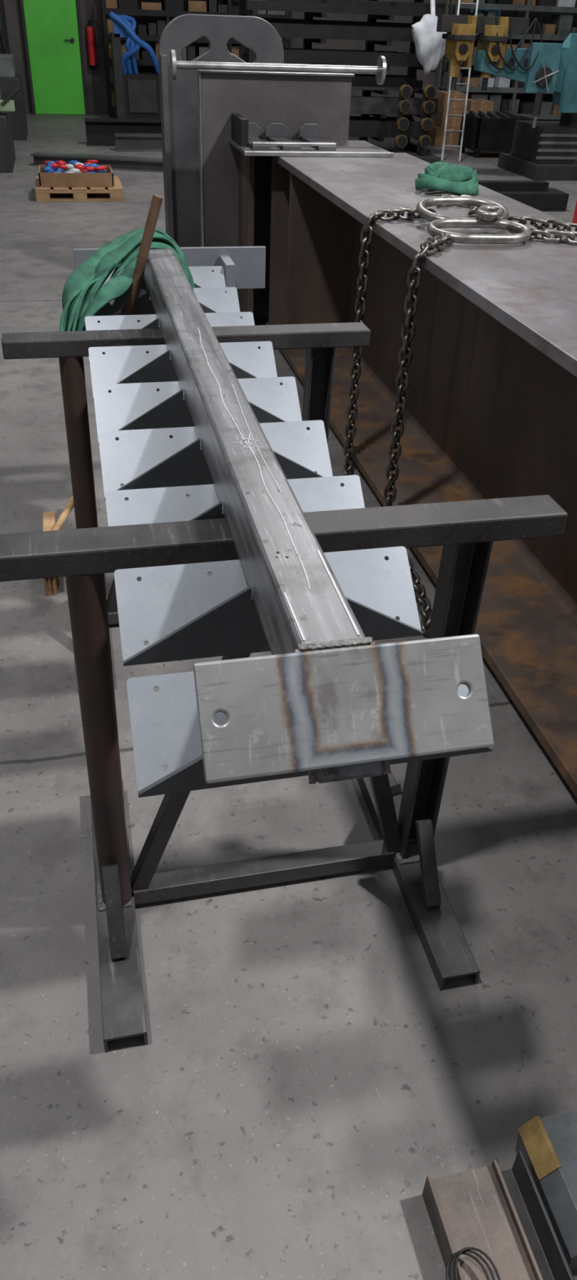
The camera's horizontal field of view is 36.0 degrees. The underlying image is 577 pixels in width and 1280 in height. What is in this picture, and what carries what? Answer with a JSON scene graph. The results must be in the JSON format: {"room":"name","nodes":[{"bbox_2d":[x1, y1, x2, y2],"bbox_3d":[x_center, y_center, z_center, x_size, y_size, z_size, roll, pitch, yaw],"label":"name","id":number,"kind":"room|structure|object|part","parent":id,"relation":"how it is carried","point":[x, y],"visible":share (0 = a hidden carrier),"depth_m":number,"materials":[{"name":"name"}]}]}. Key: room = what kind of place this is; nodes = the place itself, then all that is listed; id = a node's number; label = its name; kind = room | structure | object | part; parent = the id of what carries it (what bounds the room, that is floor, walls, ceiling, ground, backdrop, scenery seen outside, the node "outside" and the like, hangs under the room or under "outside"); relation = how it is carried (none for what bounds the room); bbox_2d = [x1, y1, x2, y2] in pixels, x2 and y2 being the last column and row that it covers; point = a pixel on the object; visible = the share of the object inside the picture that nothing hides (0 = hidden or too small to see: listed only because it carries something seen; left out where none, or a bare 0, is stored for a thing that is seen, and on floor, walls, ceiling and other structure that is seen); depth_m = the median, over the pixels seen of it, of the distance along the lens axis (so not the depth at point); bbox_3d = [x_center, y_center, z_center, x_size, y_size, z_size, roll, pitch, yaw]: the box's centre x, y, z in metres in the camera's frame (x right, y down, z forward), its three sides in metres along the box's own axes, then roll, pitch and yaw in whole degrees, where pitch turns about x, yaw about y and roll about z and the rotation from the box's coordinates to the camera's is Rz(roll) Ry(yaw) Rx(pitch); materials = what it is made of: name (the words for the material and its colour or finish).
{"room":"metal workshop","nodes":[
{"label":"metal workshop","id":0,"kind":"room"},
{"bbox_2d":[0,113,576,1279],"bbox_3d":[2.601,-2.390,6.352,20.800,0.096,24.480,-6,36,-11],"label":"floor","id":1,"kind":"structure","parent":0,"point":[296,1089],"depth_m":1.79,"materials":[{"name":"concrete"}]},
{"bbox_2d":[0,0,9,53],"bbox_3d":[-6.167,-9.399,13.765,3.488,2.160,0.536,-6,36,-11],"label":"storage rack","id":2,"kind":"object","parent":1,"relation":"on","point":[3,30],"visible":0.37,"depth_m":13.89,"materials":[{"name":"black metal"}]},
{"bbox_2d":[0,53,27,173],"bbox_3d":[-3.868,-6.874,10.911,1.212,1.504,3.920,-6,36,-11],"label":"machine","id":3,"kind":"object","parent":1,"relation":"on","point":[13,120],"visible":1,"depth_m":11.82,"materials":[{"name":"grey paint"}]},
{"bbox_2d":[43,495,74,595],"bbox_3d":[-0.814,-0.382,3.106,0.141,0.173,0.586,2,35,0],"label":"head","id":4,"kind":"object","parent":1,"relation":"on","point":[50,523],"visible":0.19,"depth_m":3.09},
{"bbox_2d":[35,176,124,201],"bbox_3d":[-2.102,-4.533,8.917,0.837,0.115,0.752,-6,36,-11],"label":"pallet","id":5,"kind":"object","parent":1,"relation":"on","point":[116,193],"visible":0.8,"depth_m":8.64,"materials":[{"name":"brown wood"}]},
{"bbox_2d":[38,164,114,186],"bbox_3d":[-2.106,-4.602,8.806,0.704,0.123,0.528,-6,36,-11],"label":"cardboard tray","id":6,"kind":"object","parent":5,"relation":"on","point":[46,180],"visible":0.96,"depth_m":8.60,"materials":[{"name":"brown cardboard"}]},
{"bbox_2d":[42,160,106,173],"bbox_3d":[-2.104,-4.641,8.775,0.638,0.160,0.461,-6,36,-11],"label":"heap","id":7,"kind":"object","parent":6,"relation":"in","point":[91,166],"visible":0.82,"depth_m":8.69,"materials":[{"name":"red paint"}]},
{"bbox_2d":[30,151,163,172],"bbox_3d":[-2.102,-5.588,10.398,1.801,0.120,0.192,5,35,4],"label":"stock","id":8,"kind":"object","parent":1,"relation":"on","point":[116,162],"visible":0.55,"depth_m":10.37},
{"bbox_2d":[84,118,161,146],"bbox_3d":[-2.108,-6.920,12.111,1.280,0.304,0.224,-6,36,-11],"label":"stock","id":9,"kind":"object","parent":1,"relation":"on","point":[100,131],"visible":0.52,"depth_m":12.03,"materials":[{"name":"grey metal"}]},
{"bbox_2d":[109,11,160,119],"bbox_3d":[-2.422,-9.086,14.127,0.768,1.476,0.756,-6,36,-11],"label":"hoses","id":10,"kind":"object","parent":1,"relation":"on","point":[136,94],"visible":0.94,"depth_m":13.99,"materials":[{"name":"blue rubber"}]},
{"bbox_2d":[114,133,162,151],"bbox_3d":[-1.818,-6.572,11.734,0.928,0.192,0.192,-6,36,-11],"label":"stock","id":11,"kind":"object","parent":1,"relation":"on","point":[124,142],"visible":0.6,"depth_m":11.68,"materials":[{"name":"grey metal"}]},
{"bbox_2d":[1,322,370,624],"bbox_3d":[-0.269,-0.444,2.593,0.960,0.901,0.672,-6,36,-11],"label":"trestle","id":12,"kind":"object","parent":1,"relation":"on","point":[320,340],"visible":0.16,"depth_m":2.37,"materials":[{"name":"grey metal"}]},
{"bbox_3d":[-0.579,-0.399,2.524,0.062,0.825,0.078,22,40,25],"label":"leg","id":13,"kind":"part","parent":12,"relation":"part of","materials":[{"name":"metal"}]},
{"bbox_3d":[-0.270,-0.428,2.604,0.742,0.862,0.672,-6,36,-11],"label":"floor frame","id":14,"kind":"part","parent":12,"relation":"part of","materials":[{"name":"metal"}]},
{"bbox_3d":[-0.255,-0.792,2.345,0.960,0.045,0.078,-6,36,-11],"label":"rail","id":15,"kind":"part","parent":12,"relation":"part of","materials":[{"name":"metal"}]},
{"bbox_3d":[0.069,-0.475,2.657,0.080,0.813,0.069,-6,36,-11],"label":"leg","id":16,"kind":"part","parent":12,"relation":"part of","materials":[{"name":"metal"}]},
{"bbox_2d":[99,0,292,118],"bbox_3d":[-1.504,-9.868,14.687,3.056,2.160,0.536,-6,36,-11],"label":"storage rack","id":17,"kind":"object","parent":1,"relation":"on","point":[173,8],"visible":0.27,"depth_m":14.30,"materials":[{"name":"black metal"}]},
{"bbox_2d":[158,13,284,247],"bbox_3d":[-0.405,-2.946,5.542,0.745,1.559,0.160,-6,36,-11],"label":"plate","id":18,"kind":"object","parent":1,"relation":"on","point":[179,100],"visible":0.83,"depth_m":5.28,"materials":[{"name":"grey metal"}]},
{"bbox_2d":[169,49,393,319],"bbox_3d":[-0.025,-2.449,4.991,1.163,1.405,0.595,-6,36,-11],"label":"steel beam","id":19,"kind":"structure","parent":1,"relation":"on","point":[250,113],"depth_m":4.93,"materials":[{"name":"metal"}]},
{"bbox_3d":[-0.038,-2.469,5.096,0.886,1.315,0.400,-6,36,-11],"label":"plate","id":20,"kind":"part","parent":19,"relation":"part of","materials":[{"name":"metal"}]},
{"bbox_3d":[-0.049,-3.086,4.789,1.163,0.134,0.134,-6,36,-11],"label":"locating rod","id":21,"kind":"part","parent":19,"relation":"part of","materials":[{"name":"metal"}]},
{"bbox_2d":[0,494,567,1052],"bbox_3d":[-0.025,0.174,1.738,1.003,0.901,0.672,-6,36,-11],"label":"trestle","id":22,"kind":"object","parent":1,"relation":"on","point":[406,824],"visible":0.89,"depth_m":1.66,"materials":[{"name":"grey metal"}]},
{"bbox_3d":[-0.348,0.220,1.667,0.062,0.825,0.078,22,40,25],"label":"leg","id":23,"kind":"part","parent":22,"relation":"part of","materials":[{"name":"metal"}]},
{"bbox_2d":[73,246,493,797],"bbox_3d":[-0.124,-0.577,1.992,0.640,0.224,2.510,-6,36,-11],"label":"stair stringer","id":24,"kind":"object","parent":22,"relation":"on","point":[213,423],"visible":0.91,"depth_m":1.32,"materials":[{"name":"paint"}]},
{"bbox_2d":[59,227,195,331],"bbox_3d":[-0.499,-0.981,2.643,0.551,0.395,0.293,-28,45,-35],"label":"sling","id":25,"kind":"object","parent":24,"relation":"on","point":[84,295],"visible":0.58,"depth_m":2.54,"materials":[{"name":"green fabric"}]},
{"bbox_2d":[123,194,163,315],"bbox_3d":[-0.408,-1.061,2.477,0.132,0.329,0.028,-6,36,-11],"label":"bar","id":26,"kind":"object","parent":24,"relation":"attached to","point":[157,201],"visible":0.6,"depth_m":2.46,"materials":[{"name":"brown metal"}]},
{"bbox_3d":[-0.433,-1.140,2.870,0.464,0.097,0.115,-6,36,-11],"label":"tread plate","id":27,"kind":"part","parent":24,"relation":"part of","materials":[{"name":"metal"}]},
{"bbox_3d":[-0.375,-0.986,2.656,0.464,0.097,0.115,-6,36,-11],"label":"tread plate","id":28,"kind":"part","parent":24,"relation":"part of","materials":[{"name":"metal"}]},
{"bbox_3d":[-0.317,-0.831,2.442,0.464,0.097,0.115,-6,36,-11],"label":"tread plate","id":29,"kind":"part","parent":24,"relation":"part of","materials":[{"name":"metal"}]},
{"bbox_3d":[-0.378,-1.226,2.945,0.640,0.160,0.149,-6,36,-11],"label":"landing plate","id":30,"kind":"part","parent":24,"relation":"part of","materials":[{"name":"metal"}]},
{"bbox_3d":[-0.259,-0.676,2.227,0.464,0.097,0.115,-6,36,-11],"label":"tread plate","id":31,"kind":"part","parent":24,"relation":"part of","materials":[{"name":"metal"}]},
{"bbox_3d":[-0.201,-0.522,2.013,0.464,0.097,0.115,-6,36,-11],"label":"tread plate","id":32,"kind":"part","parent":24,"relation":"part of","materials":[{"name":"metal"}]},
{"bbox_3d":[-0.143,-0.367,1.799,0.464,0.097,0.115,-6,36,-11],"label":"tread plate","id":33,"kind":"part","parent":24,"relation":"part of","materials":[{"name":"metal"}]},
{"bbox_3d":[-0.085,-0.213,1.585,0.464,0.097,0.115,-6,36,-11],"label":"tread plate","id":34,"kind":"part","parent":24,"relation":"part of","materials":[{"name":"metal"}]},
{"bbox_3d":[-0.028,-0.058,1.371,0.464,0.097,0.115,-6,36,-11],"label":"tread plate","id":35,"kind":"part","parent":24,"relation":"part of","materials":[{"name":"metal"}]},
{"bbox_3d":[0.030,0.097,1.157,0.464,0.097,0.115,-6,36,-11],"label":"tread plate","id":36,"kind":"part","parent":24,"relation":"part of","materials":[{"name":"metal"}]},
{"bbox_3d":[0.065,0.073,0.984,0.329,0.130,0.010,-6,-5,-11],"label":"plate","id":37,"kind":"part","parent":24,"relation":"part of","materials":[{"name":"silver metal"}]},
{"bbox_3d":[-0.011,-0.174,1.490,1.003,0.045,0.078,-6,36,-11],"label":"rail","id":38,"kind":"part","parent":22,"relation":"part of","materials":[{"name":"metal"}]},
{"bbox_3d":[-0.038,0.191,1.747,0.742,0.862,0.672,-6,36,-11],"label":"floor frame","id":39,"kind":"part","parent":22,"relation":"part of","materials":[{"name":"metal"}]},
{"bbox_3d":[0.301,0.144,1.799,0.080,0.813,0.069,-6,36,-11],"label":"leg","id":40,"kind":"part","parent":22,"relation":"part of","materials":[{"name":"metal"}]},
{"bbox_2d":[239,0,445,153],"bbox_3d":[0.667,-7.692,11.819,2.703,2.080,0.992,-6,36,-11],"label":"rack","id":41,"kind":"object","parent":1,"relation":"on","point":[363,126],"visible":0.47,"depth_m":11.50,"materials":[{"name":"black metal"}]},
{"bbox_2d":[411,0,446,74],"bbox_3d":[1.802,-7.638,11.235,0.385,0.822,0.483,30,44,33],"label":"plastic bag","id":42,"kind":"object","parent":41,"relation":"hanging from","point":[429,45],"visible":0.85,"depth_m":11.17,"materials":[{"name":"white plastic"}]},
{"bbox_2d":[393,84,440,164],"bbox_3d":[1.607,-6.670,11.478,0.720,0.872,0.416,-6,36,-11],"label":"stand","id":43,"kind":"object","parent":1,"relation":"on","point":[429,91],"visible":0.91,"depth_m":11.35,"materials":[{"name":"paint"}]},
{"bbox_2d":[429,124,460,146],"bbox_3d":[2.358,-7.562,13.320,0.480,0.240,0.421,-6,36,-11],"label":"cardboard box","id":44,"kind":"object","parent":1,"relation":"on","point":[436,133],"visible":0.5,"depth_m":13.15,"materials":[{"name":"brown cardboard"}]},
{"bbox_2d":[432,107,467,128],"bbox_3d":[2.402,-7.784,13.232,0.384,0.224,0.421,-6,36,-11],"label":"cardboard box","id":45,"kind":"object","parent":44,"relation":"on","point":[438,120],"visible":0.59,"depth_m":13.08,"materials":[{"name":"brown cardboard"}]},
{"bbox_2d":[435,90,466,110],"bbox_3d":[2.386,-7.977,13.129,0.320,0.208,0.421,-6,36,-11],"label":"cardboard box","id":46,"kind":"object","parent":45,"relation":"on","point":[442,95],"visible":0.82,"depth_m":12.99,"materials":[{"name":"brown cardboard"}]},
{"bbox_2d":[440,0,478,161],"bbox_3d":[2.267,-7.581,11.615,0.255,2.257,0.994,6,36,5],"label":"ladder","id":47,"kind":"object","parent":1,"relation":"on","point":[459,2],"visible":0.7,"depth_m":11.72,"materials":[{"name":"metal"}]},
{"bbox_2d":[422,1160,542,1279],"bbox_3d":[0.348,1.059,1.234,0.125,0.067,0.596,-6,36,-11],"label":"steel beam","id":48,"kind":"structure","parent":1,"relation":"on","point":[475,1208],"depth_m":1.40,"materials":[{"name":"grey metal"}]},
{"bbox_2d":[445,1247,500,1279],"bbox_3d":[0.273,0.951,1.306,0.081,0.020,0.100,-6,36,-11],"label":"wire","id":49,"kind":"object","parent":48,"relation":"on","point":[464,1251],"visible":1,"depth_m":1.33,"materials":[{"name":"black paint"}]},
{"bbox_2d":[457,110,533,157],"bbox_3d":[2.892,-7.084,12.436,0.800,0.520,0.640,-6,36,-11],"label":"bin","id":50,"kind":"object","parent":1,"relation":"on","point":[490,131],"visible":0.77,"depth_m":12.19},
{"bbox_2d":[436,14,576,180],"bbox_3d":[2.965,-6.727,10.592,2.720,2.080,1.120,-6,36,-11],"label":"machine","id":51,"kind":"object","parent":1,"relation":"on","point":[541,150],"visible":1,"depth_m":10.19,"materials":[{"name":"teal paint"}]},
{"bbox_2d":[436,0,576,119],"bbox_3d":[5.899,-10.613,16.151,6.448,2.160,0.536,-6,36,-11],"label":"storage rack","id":52,"kind":"object","parent":1,"relation":"on","point":[559,28],"visible":0.35,"depth_m":15.58,"materials":[{"name":"black metal"}]},
{"bbox_2d":[478,180,568,211],"bbox_3d":[2.090,-4.554,9.076,1.452,0.240,0.432,-5,36,-10],"label":"stock","id":53,"kind":"object","parent":1,"relation":"on","point":[537,194],"visible":0.41,"depth_m":9.01,"materials":[{"name":"black metal"}]},
{"bbox_2d":[501,1149,574,1279],"bbox_3d":[0.430,1.038,1.265,0.032,0.072,0.568,-6,36,-11],"label":"steel beam","id":54,"kind":"structure","parent":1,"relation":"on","point":[547,1251],"depth_m":1.42,"materials":[{"name":"metal"}]},
{"bbox_2d":[515,1110,576,1272],"bbox_3d":[0.527,0.886,1.461,0.244,0.098,0.195,-6,36,-11],"label":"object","id":55,"kind":"object","parent":1,"relation":"on","point":[548,1144],"visible":0.93,"depth_m":1.44,"materials":[{"name":"paint"}]},
{"bbox_2d":[572,200,576,222],"bbox_3d":[2.604,-3.859,7.616,0.224,0.832,0.224,-6,36,-11],"label":"gas cylinder","id":56,"kind":"object","parent":1,"relation":"on","point":[575,217],"visible":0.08,"depth_m":7.71,"materials":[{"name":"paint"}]},
{"bbox_3d":[2.810,-7.688,13.453,0.416,0.320,0.421,-6,36,-11],"label":"cardboard box","id":57,"kind":"object","parent":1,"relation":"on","visible":0},
{"bbox_2d":[464,98,493,113],"bbox_3d":[2.813,-7.941,13.311,0.352,0.256,0.421,-6,36,-11],"label":"cardboard box","id":58,"kind":"object","parent":57,"relation":"on","point":[475,104],"visible":0.49,"depth_m":13.12,"materials":[{"name":"brown cardboard"}]},
{"bbox_3d":[1.188,0.663,1.870,0.672,0.031,0.096,-6,36,-11],"label":"bearer","id":59,"kind":"object","parent":1,"relation":"on","visible":0},
{"bbox_2d":[268,152,576,798],"bbox_3d":[0.798,-0.819,3.089,0.752,0.944,5.008,-6,36,-11],"label":"girder","id":60,"kind":"object","parent":59,"relation":"on","point":[491,412],"visible":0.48,"depth_m":3.36,"materials":[{"name":"metal"}]},
{"bbox_2d":[414,161,479,195],"bbox_3d":[0.691,-1.977,3.802,0.301,0.106,0.221,-6,36,-11],"label":"sling","id":61,"kind":"object","parent":60,"relation":"on","point":[437,175],"visible":1,"depth_m":3.75,"materials":[{"name":"green fabric"}]},
{"bbox_2d":[342,194,576,635],"bbox_3d":[0.721,-0.932,3.203,0.930,1.056,1.587,-6,36,-11],"label":"chain","id":62,"kind":"object","parent":60,"relation":"on","point":[490,214],"visible":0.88,"depth_m":3.09,"materials":[{"name":"metal"}]},
{"bbox_2d":[0,0,576,120],"bbox_3d":[0.042,-11.429,14.690,20.800,4.800,0.160,-6,36,-11],"label":"wall","id":63,"kind":"structure","parent":0,"point":[95,80],"depth_m":15.23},
{"bbox_2d":[19,0,88,115],"bbox_3d":[-3.850,-9.920,14.504,0.928,2.304,0.178,-6,36,-11],"label":"door","id":64,"kind":"structure","parent":63,"relation":"in","point":[52,28],"depth_m":14.66,"materials":[{"name":"green paint"}]},
{"bbox_2d":[85,19,97,68],"bbox_3d":[-3.260,-9.861,14.702,0.128,0.672,0.184,-6,36,-11],"label":"fire extinguisher","id":65,"kind":"object","parent":63,"relation":"attached to","point":[90,28],"visible":1,"depth_m":14.65,"materials":[{"name":"red paint"}]}
]}

